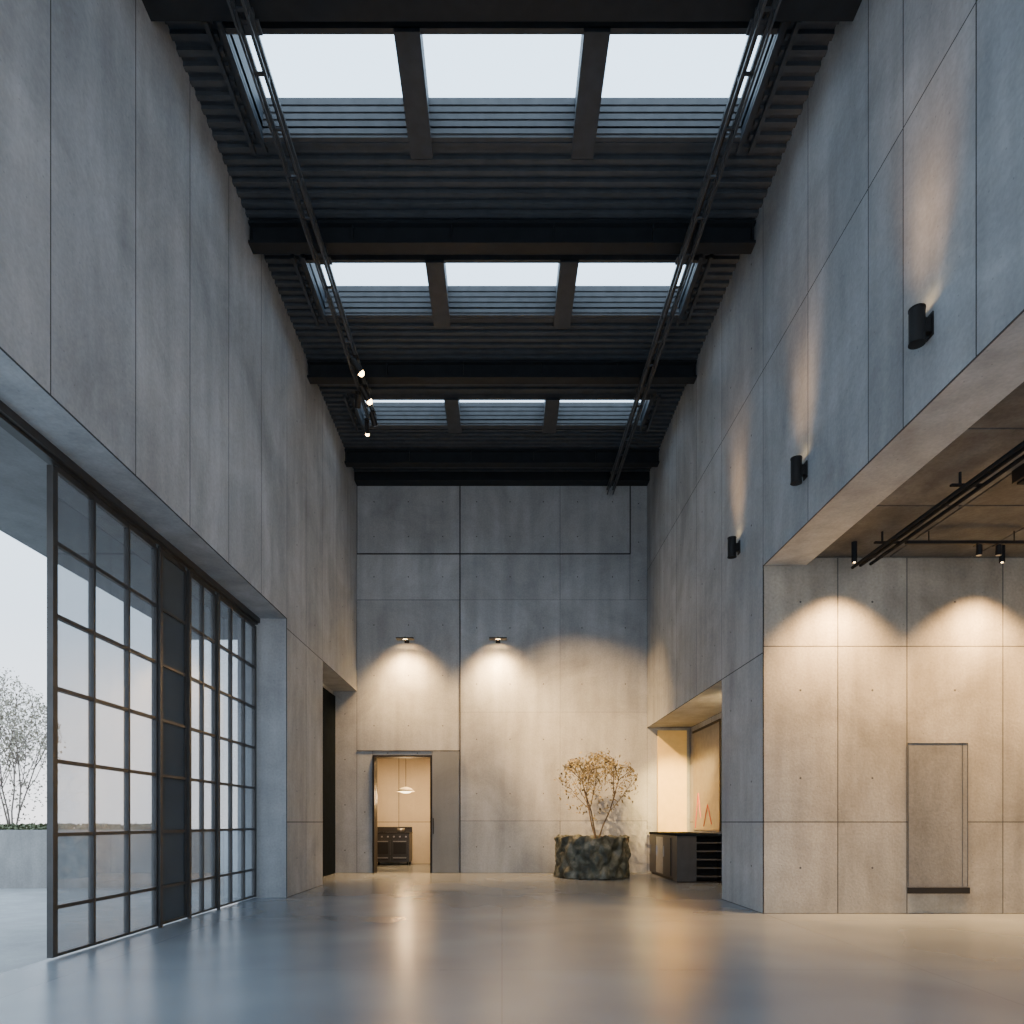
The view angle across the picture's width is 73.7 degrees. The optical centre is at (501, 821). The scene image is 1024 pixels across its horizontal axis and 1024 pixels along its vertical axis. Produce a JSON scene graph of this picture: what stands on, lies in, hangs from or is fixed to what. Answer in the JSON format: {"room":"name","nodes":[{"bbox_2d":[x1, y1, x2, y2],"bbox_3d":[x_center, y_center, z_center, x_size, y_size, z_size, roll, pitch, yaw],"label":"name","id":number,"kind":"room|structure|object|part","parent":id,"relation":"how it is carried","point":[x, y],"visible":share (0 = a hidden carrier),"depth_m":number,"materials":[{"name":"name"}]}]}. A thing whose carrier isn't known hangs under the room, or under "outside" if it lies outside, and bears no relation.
{"room":"lobby hall","nodes":[
{"label":"lobby hall","id":0,"kind":"room"},
{"bbox_2d":[0,427,237,639],"bbox_3d":[-5.250,-3.725,5.250,1.900,0.250,16.500,0,0,0],"label":"canopy","id":1,"kind":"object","parent":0,"point":[23,474],"depth_m":8.46,"materials":[{"name":"concrete"}]},
{"bbox_2d":[0,0,356,897],"bbox_3d":[-4.125,-3.825,7.200,0.851,10.250,20.400,0,0,0],"label":"wall","id":2,"kind":"structure","parent":0,"point":[144,336],"depth_m":7.74,"materials":[{"name":"concrete"}]},
{"bbox_2d":[47,465,157,957],"bbox_3d":[-4.250,-1.055,7.415,0.060,4.670,1.990,0,0,0],"label":"door","id":3,"kind":"structure","parent":2,"relation":"in","point":[53,471],"depth_m":7.06,"materials":[{"name":"metal"}]},
{"bbox_2d":[0,400,259,624],"bbox_3d":[-4.230,-3.445,4.375,0.140,0.110,14.750,0,0,0],"label":"window frame","id":4,"kind":"structure","parent":2,"relation":"attached to","point":[11,422],"depth_m":7.01,"materials":[{"name":"metal"}]},
{"bbox_2d":[163,550,186,924],"bbox_3d":[-4.250,-1.055,8.805,0.060,4.670,0.750,0,0,0],"label":"door","id":5,"kind":"structure","parent":2,"relation":"in","point":[174,573],"depth_m":8.83,"materials":[{"name":"metal"}]},
{"bbox_2d":[158,546,219,927],"bbox_3d":[-4.205,-1.045,9.270,0.030,4.690,1.780,0,0,0],"label":"trim","id":6,"kind":"structure","parent":2,"relation":"attached to","point":[160,549],"depth_m":8.43,"materials":[{"name":"metal"}]},
{"bbox_2d":[192,574,216,915],"bbox_3d":[-4.250,-1.055,9.660,0.060,4.670,0.920,0,0,0],"label":"door","id":7,"kind":"structure","parent":2,"relation":"in","point":[202,586],"depth_m":10.00,"materials":[{"name":"metal"}]},
{"bbox_2d":[220,596,256,906],"bbox_3d":[-4.250,-1.055,10.945,0.060,4.670,1.590,0,0,0],"label":"door","id":8,"kind":"structure","parent":2,"relation":"in","point":[231,609],"depth_m":11.19,"materials":[{"name":"metal"}]},
{"bbox_2d":[323,687,334,876],"bbox_3d":[-4.260,-0.950,16.140,0.080,4.500,2.480,0,0,0],"label":"door","id":9,"kind":"structure","parent":2,"relation":"in","point":[328,698],"depth_m":16.69,"materials":[{"name":"black wood"}]},
{"bbox_2d":[377,759,429,863],"bbox_3d":[-2.675,-0.400,19.600,3.750,3.400,3.600,0,0,0],"label":"wall","id":10,"kind":"structure","parent":0,"point":[394,808],"depth_m":21.19,"materials":[{"name":"paint"}]},
{"bbox_2d":[377,827,411,831],"bbox_3d":[-3.330,0.230,21.145,1.100,0.160,0.030,0,0,0],"label":"backsplash","id":11,"kind":"structure","parent":10,"relation":"attached to","point":[379,829],"depth_m":21.13,"materials":[{"name":"black metal"}]},
{"bbox_2d":[164,21,839,471],"bbox_3d":[0.000,-8.835,7.200,7.400,0.130,20.400,0,0,0],"label":"ceiling","id":12,"kind":"structure","parent":0,"point":[341,183],"depth_m":9.68,"materials":[{"name":"metal"}]},
{"bbox_2d":[202,21,801,158],"bbox_3d":[0.000,-8.982,8.195,6.520,0.565,1.530,0,0,0],"label":"frame","id":13,"kind":"structure","parent":12,"relation":"attached to","point":[586,113],"depth_m":8.71,"materials":[{"name":"metal"}]},
{"bbox_2d":[291,254,712,327],"bbox_3d":[0.000,-8.982,11.275,6.520,0.565,1.490,0,0,0],"label":"frame","id":14,"kind":"structure","parent":12,"relation":"attached to","point":[438,296],"depth_m":11.77,"materials":[{"name":"metal"}]},
{"bbox_2d":[248,220,755,253],"bbox_3d":[0.000,-8.605,10.050,7.400,0.330,0.200,0,0,0],"label":"steel beam","id":15,"kind":"structure","parent":12,"relation":"attached to","point":[266,236],"depth_m":10.03,"materials":[{"name":"black metal"}]},
{"bbox_2d":[142,0,861,20],"bbox_3d":[0.000,-8.605,7.100,7.400,0.330,0.200,0,0,0],"label":"steel beam","id":16,"kind":"structure","parent":12,"relation":"attached to","point":[157,10],"depth_m":7.10,"materials":[{"name":"black metal"}]},
{"bbox_2d":[226,0,376,423],"bbox_3d":[-2.630,-8.270,6.450,0.240,0.340,14.900,0,0,0],"label":"track lighting rail","id":17,"kind":"object","parent":16,"relation":"hanging from","point":[247,26],"visible":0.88,"depth_m":8.47,"materials":[{"name":"metal"}]},
{"bbox_2d":[349,355,363,376],"bbox_3d":[-2.533,-7.956,11.909,0.138,0.288,0.286,0,0,39],"label":"track spotlight","id":18,"kind":"object","parent":17,"relation":"attached to","point":[353,361],"visible":1,"depth_m":11.88,"materials":[{"name":"black metal"}]},
{"bbox_2d":[354,391,360,408],"bbox_3d":[-2.717,-7.965,12.898,0.119,0.270,0.244,0,0,-19],"label":"track spotlight","id":19,"kind":"object","parent":17,"relation":"attached to","point":[357,405],"visible":1,"depth_m":12.85,"materials":[{"name":"metal"}]},
{"bbox_2d":[359,384,371,404],"bbox_3d":[-2.534,-7.951,12.708,0.138,0.298,0.270,0,0,39],"label":"track spotlight","id":20,"kind":"object","parent":17,"relation":"attached to","point":[368,399],"visible":1,"depth_m":12.67,"materials":[{"name":"black metal"}]},
{"bbox_2d":[364,418,368,436],"bbox_3d":[-2.722,-7.958,13.757,0.096,0.284,0.246,0,0,0],"label":"track spotlight","id":21,"kind":"object","parent":17,"relation":"attached to","point":[366,421],"visible":1,"depth_m":13.72,"materials":[{"name":"black metal"}]},
{"bbox_2d":[369,410,377,426],"bbox_3d":[-2.540,-7.963,13.500,0.121,0.275,0.225,0,0,23],"label":"track spotlight","id":22,"kind":"object","parent":17,"relation":"attached to","point":[372,414],"visible":1,"depth_m":13.46,"materials":[{"name":"metal"}]},
{"bbox_2d":[606,0,781,494],"bbox_3d":[2.680,-8.270,7.950,0.240,0.340,17.900,0,0,0],"label":"track lighting rail","id":23,"kind":"object","parent":16,"relation":"hanging from","point":[761,26],"visible":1,"depth_m":8.89,"materials":[{"name":"metal"}]},
{"bbox_2d":[343,394,660,432],"bbox_3d":[0.000,-8.982,14.645,6.520,0.565,1.290,0,0,0],"label":"frame","id":24,"kind":"structure","parent":12,"relation":"attached to","point":[453,415],"depth_m":15.04,"materials":[{"name":"metal"}]},
{"bbox_2d":[307,360,696,383],"bbox_3d":[0.000,-8.605,13.060,7.400,0.330,0.200,0,0,0],"label":"steel beam","id":25,"kind":"structure","parent":12,"relation":"attached to","point":[319,371],"depth_m":13.04,"materials":[{"name":"black metal"}]},
{"bbox_2d":[344,449,659,466],"bbox_3d":[0.000,-8.605,16.140,7.400,0.330,0.200,0,0,0],"label":"steel beam","id":26,"kind":"structure","parent":12,"relation":"attached to","point":[353,457],"depth_m":16.12,"materials":[{"name":"black metal"}]},
{"bbox_2d":[333,486,689,872],"bbox_3d":[0.225,-3.825,17.593,9.550,10.250,0.415,0,0,0],"label":"wall","id":27,"kind":"structure","parent":0,"point":[557,572],"depth_m":17.40,"materials":[{"name":"concrete"}]},
{"bbox_2d":[372,755,431,872],"bbox_3d":[-2.535,-0.200,17.570,1.510,3.000,0.460,0,0,0],"label":"trim","id":28,"kind":"structure","parent":27,"relation":"attached to","point":[374,757],"depth_m":17.34,"materials":[{"name":"black metal"}]},
{"bbox_2d":[396,637,414,642],"bbox_3d":[-2.420,-4.605,17.175,0.440,0.110,0.420,0,0,0],"label":"wall lamp","id":29,"kind":"object","parent":27,"relation":"attached to","point":[406,639],"visible":1,"depth_m":17.00,"materials":[{"name":"black metal"}]},
{"bbox_2d":[432,752,458,872],"bbox_3d":[-1.435,-0.245,17.330,0.670,3.070,0.100,0,0,0],"label":"door","id":30,"kind":"structure","parent":27,"relation":"in","point":[445,765],"depth_m":17.32,"materials":[{"name":"concrete"}]},
{"bbox_2d":[489,637,506,642],"bbox_3d":[-0.100,-4.605,17.175,0.440,0.110,0.420,0,0,0],"label":"wall lamp","id":31,"kind":"object","parent":27,"relation":"attached to","point":[497,639],"visible":1,"depth_m":17.00,"materials":[{"name":"black metal"}]},
{"bbox_2d":[354,472,649,485],"bbox_3d":[0.000,-8.680,17.250,7.400,0.240,0.300,0,0,0],"label":"ceiling beam","id":32,"kind":"structure","parent":27,"relation":"attached to","point":[360,478],"depth_m":17.10,"materials":[{"name":"metal"}]},
{"bbox_2d":[0,864,1023,1023],"bbox_3d":[2.450,1.400,9.200,13.500,0.200,24.400,0,0,0],"label":"floor","id":33,"kind":"structure","parent":0,"point":[396,943],"depth_m":6.41,"materials":[{"name":"concrete"}]},
{"bbox_2d":[377,827,412,864],"bbox_3d":[-3.330,0.725,20.774,1.120,1.150,0.772,0,0,0],"label":"range cooker","id":34,"kind":"object","parent":33,"relation":"on","point":[392,845],"visible":0.85,"depth_m":20.45,"materials":[{"name":"metal"}]},
{"bbox_3d":[-3.600,1.105,20.463,0.500,0.150,0.034,0,0,0],"label":"oven door","id":35,"kind":"part","parent":34,"relation":"part of","materials":[{"name":"metal"}]},
{"bbox_3d":[-3.600,0.770,20.463,0.500,0.460,0.034,0,0,0],"label":"oven door","id":36,"kind":"part","parent":34,"relation":"part of","materials":[{"name":"black metal"}]},
{"bbox_3d":[-3.060,1.105,20.463,0.500,0.150,0.034,0,0,0],"label":"oven door","id":37,"kind":"part","parent":34,"relation":"part of","materials":[{"name":"metal"}]},
{"bbox_3d":[-3.060,0.770,20.463,0.500,0.460,0.034,0,0,0],"label":"oven door","id":38,"kind":"part","parent":34,"relation":"part of","materials":[{"name":"black metal"}]},
{"bbox_2d":[397,828,410,831],"bbox_3d":[-2.987,0.239,20.800,0.416,0.110,0.230,0,0,0],"label":"saucepan","id":39,"kind":"object","parent":34,"relation":"on","point":[398,829],"visible":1,"depth_m":20.71,"materials":[{"name":"metal"}]},
{"bbox_2d":[553,834,630,879],"bbox_3d":[2.137,0.795,16.179,1.805,1.010,1.822,0,0,0],"label":"stone planter","id":40,"kind":"object","parent":33,"relation":"on","point":[606,857],"visible":1,"depth_m":15.44,"materials":[{"name":"stone"}]},
{"bbox_2d":[554,748,637,837],"bbox_3d":[2.213,-0.664,16.234,1.969,2.219,1.799,0,0,0],"label":"tree","id":41,"kind":"object","parent":40,"relation":"on","point":[571,762],"visible":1,"depth_m":16.08,"materials":[{"name":"brown plant"}]},
{"bbox_2d":[649,832,721,882],"bbox_3d":[4.213,0.775,15.925,1.015,1.050,2.710,0,0,0],"label":"kitchen island","id":42,"kind":"object","parent":33,"relation":"on","point":[678,857],"depth_m":14.92,"materials":[{"name":"grey paint"}]},
{"bbox_3d":[3.731,0.775,16.880,0.018,0.850,0.680,0,0,0],"label":"cabinet door","id":43,"kind":"part","parent":42,"relation":"part of","materials":[{"name":"wood"}]},
{"bbox_3d":[3.731,0.775,16.160,0.018,0.850,0.680,0,0,0],"label":"cabinet door","id":44,"kind":"part","parent":42,"relation":"part of","materials":[{"name":"metal"}]},
{"bbox_3d":[3.731,0.775,15.440,0.018,0.850,0.680,0,0,0],"label":"cabinet door","id":45,"kind":"part","parent":42,"relation":"part of","materials":[{"name":"wood"}]},
{"bbox_3d":[3.950,0.785,14.770,0.420,0.970,0.340,0,0,0],"label":"panel","id":46,"kind":"part","parent":42,"relation":"part of","materials":[{"name":"grey paint"}]},
{"bbox_2d":[649,832,721,835],"bbox_3d":[4.215,0.275,15.925,1.010,0.050,2.710,0,0,0],"label":"countertop","id":47,"kind":"structure","parent":42,"relation":"on","point":[658,833],"depth_m":14.85,"materials":[{"name":"black stone"}]},
{"bbox_2d":[697,850,721,851],"bbox_3d":[4.430,0.629,14.770,0.540,0.022,0.300,0,0,0],"label":"shelf","id":48,"kind":"object","parent":42,"relation":"attached to","point":[697,850],"depth_m":14.62,"materials":[{"name":"wood"}]},
{"bbox_2d":[697,867,721,868],"bbox_3d":[4.430,0.989,14.770,0.540,0.022,0.300,0,0,0],"label":"shelf","id":49,"kind":"object","parent":42,"relation":"attached to","point":[697,867],"depth_m":14.62,"materials":[{"name":"wood"}]},
{"bbox_2d":[697,875,721,876],"bbox_3d":[4.430,1.169,14.770,0.540,0.022,0.300,0,0,0],"label":"shelf","id":50,"kind":"object","parent":42,"relation":"attached to","point":[697,875],"depth_m":14.62,"materials":[{"name":"wood"}]},
{"bbox_2d":[657,730,686,831],"bbox_3d":[4.315,-0.510,17.343,0.730,3.620,0.085,0,0,0],"label":"panel","id":51,"kind":"object","parent":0,"point":[671,744],"visible":0.64,"depth_m":17.30,"materials":[{"name":"beige paint"}]},
{"bbox_2d":[671,699,721,833],"bbox_3d":[4.625,-0.625,14.450,0.650,3.850,5.900,0,0,0],"label":"wall","id":52,"kind":"structure","parent":0,"point":[712,713],"depth_m":16.10,"materials":[{"name":"concrete"}]},
{"bbox_2d":[692,719,720,830],"bbox_3d":[4.758,-1.025,15.925,0.045,2.450,2.150,0,0,0],"label":"painting","id":53,"kind":"object","parent":52,"relation":"attached to","point":[706,739],"visible":1,"depth_m":15.82,"materials":[{"name":"beige paint"}]},
{"bbox_2d":[647,0,1023,913],"bbox_3d":[4.250,-3.825,7.200,1.101,10.250,20.400,0,0,0],"label":"wall","id":54,"kind":"structure","parent":0,"point":[897,185],"depth_m":7.55,"materials":[{"name":"concrete"}]},
{"bbox_2d":[727,536,739,558],"bbox_3d":[3.609,-4.282,10.650,0.183,0.310,0.135,0,0,0],"label":"wall sconce","id":55,"kind":"object","parent":54,"relation":"attached to","point":[733,547],"visible":1,"depth_m":10.60,"materials":[{"name":"black metal"}]},
{"bbox_2d":[790,455,807,485],"bbox_3d":[3.609,-4.282,8.320,0.183,0.310,0.135,0,0,0],"label":"wall sconce","id":56,"kind":"object","parent":54,"relation":"attached to","point":[799,470],"visible":1,"depth_m":8.27,"materials":[{"name":"black metal"}]},
{"bbox_2d":[908,303,933,349],"bbox_3d":[3.609,-4.282,5.900,0.183,0.310,0.135,0,0,0],"label":"wall sconce","id":57,"kind":"object","parent":54,"relation":"attached to","point":[920,327],"visible":1,"depth_m":5.86,"materials":[{"name":"black metal"}]},
{"bbox_2d":[764,556,1023,913],"bbox_3d":[6.450,-1.300,9.840,5.500,5.200,0.321,0,0,0],"label":"wall","id":58,"kind":"structure","parent":0,"point":[865,663],"depth_m":9.68,"materials":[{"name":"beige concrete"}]},
{"bbox_2d":[907,743,969,893],"bbox_3d":[6.170,-0.055,9.655,0.860,2.130,0.050,0,0,0],"label":"wall niche","id":59,"kind":"object","parent":58,"relation":"attached to","point":[937,772],"visible":1,"depth_m":9.67,"materials":[{"name":"concrete"}]},
{"bbox_2d":[817,382,1023,556],"bbox_3d":[6.650,-3.825,3.340,4.700,0.150,12.680,0,0,0],"label":"ceiling","id":60,"kind":"structure","parent":0,"point":[996,510],"depth_m":8.07,"materials":[{"name":"concrete"}]},
{"bbox_2d":[851,541,856,562],"bbox_3d":[4.720,-3.613,9.150,0.069,0.274,0.069,0,0,0],"label":"track spotlight","id":61,"kind":"object","parent":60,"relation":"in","point":[854,543],"visible":1,"depth_m":9.12,"materials":[{"name":"black metal"}]},
{"bbox_2d":[851,441,1023,568],"bbox_3d":[4.975,-3.624,3.725,0.330,0.252,11.450,0,0,0],"label":"ceiling track","id":62,"kind":"object","parent":60,"relation":"hanging from","point":[975,481],"visible":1,"depth_m":7.54,"materials":[{"name":"black metal"}]},
{"bbox_2d":[905,531,1023,544],"bbox_3d":[7.075,-3.665,8.800,3.750,0.170,0.040,0,0,0],"label":"ceiling track","id":63,"kind":"object","parent":60,"relation":"hanging from","point":[908,542],"visible":0.97,"depth_m":8.78,"materials":[{"name":"black metal"}]},
{"bbox_3d":[7.075,-3.600,8.800,3.750,0.040,0.040,0,0,0],"label":"rail","id":64,"kind":"part","parent":63,"relation":"part of","materials":[{"name":"black metal"}]},
{"bbox_2d":[973,542,985,555],"bbox_3d":[6.150,-3.512,8.800,0.080,0.159,0.120,0,0,0],"label":"track spotlight","id":65,"kind":"object","parent":63,"relation":"attached to","point":[979,546],"visible":1,"depth_m":8.77,"materials":[{"name":"metal"}]},
{"bbox_2d":[992,542,1004,555],"bbox_3d":[6.400,-3.512,8.800,0.080,0.159,0.120,0,0,0],"label":"track spotlight","id":66,"kind":"object","parent":63,"relation":"attached to","point":[998,547],"visible":1,"depth_m":8.77,"materials":[{"name":"metal"}]},
{"bbox_2d":[999,545,1004,562],"bbox_3d":[6.700,-3.613,9.150,0.069,0.274,0.069,0,0,0],"label":"track spotlight","id":67,"kind":"object","parent":63,"relation":"attached to","point":[1002,557],"visible":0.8,"depth_m":9.12,"materials":[{"name":"black metal"}]},
{"bbox_2d":[1012,463,1023,484],"bbox_3d":[6.050,-3.670,7.100,1.200,0.160,0.400,0,0,0],"label":"ceiling speaker","id":68,"kind":"object","parent":60,"relation":"attached to","point":[1018,473],"visible":1,"depth_m":7.22},
{"bbox_3d":[-2.675,-2.175,19.600,3.750,0.150,3.600,0,0,0],"label":"ceiling","id":69,"kind":"structure","parent":0,"visible":0},
{"bbox_2d":[397,787,414,792],"bbox_3d":[-2.760,-1.460,19.600,0.520,1.280,0.520,0,0,0],"label":"pendant lamp","id":70,"kind":"object","parent":69,"relation":"hanging from","point":[403,789],"visible":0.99,"depth_m":19.47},
{"label":"outside","id":71,"kind":"structure","parent":0,"visible":0},
{"bbox_2d":[0,831,239,973],"bbox_3d":[-47.150,1.440,30.000,85.700,0.220,180.000,0,0,0],"label":"ground","id":72,"kind":"structure","parent":71,"point":[23,911],"depth_m":9.71,"materials":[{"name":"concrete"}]},
{"bbox_2d":[0,830,210,887],"bbox_3d":[-11.900,0.745,14.875,10.200,1.170,2.350,0,0,0],"label":"concrete planter","id":73,"kind":"object","parent":72,"relation":"on","point":[23,853],"visible":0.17,"depth_m":13.70,"materials":[{"name":"concrete"}]},
{"bbox_2d":[0,667,65,825],"bbox_3d":[-10.608,-1.560,14.758,1.940,3.629,1.991,0,0,-38],"label":"tree","id":74,"kind":"object","parent":73,"relation":"on","point":[13,742],"visible":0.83,"depth_m":14.77,"materials":[{"name":"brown plant"}]},
{"bbox_2d":[0,822,151,829],"bbox_3d":[-11.852,0.124,14.670,9.779,0.244,1.551,0,0,0],"label":"hedge","id":75,"kind":"object","parent":73,"relation":"on","point":[21,826],"visible":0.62,"depth_m":14.16,"materials":[{"name":"green plant"}]}
]}

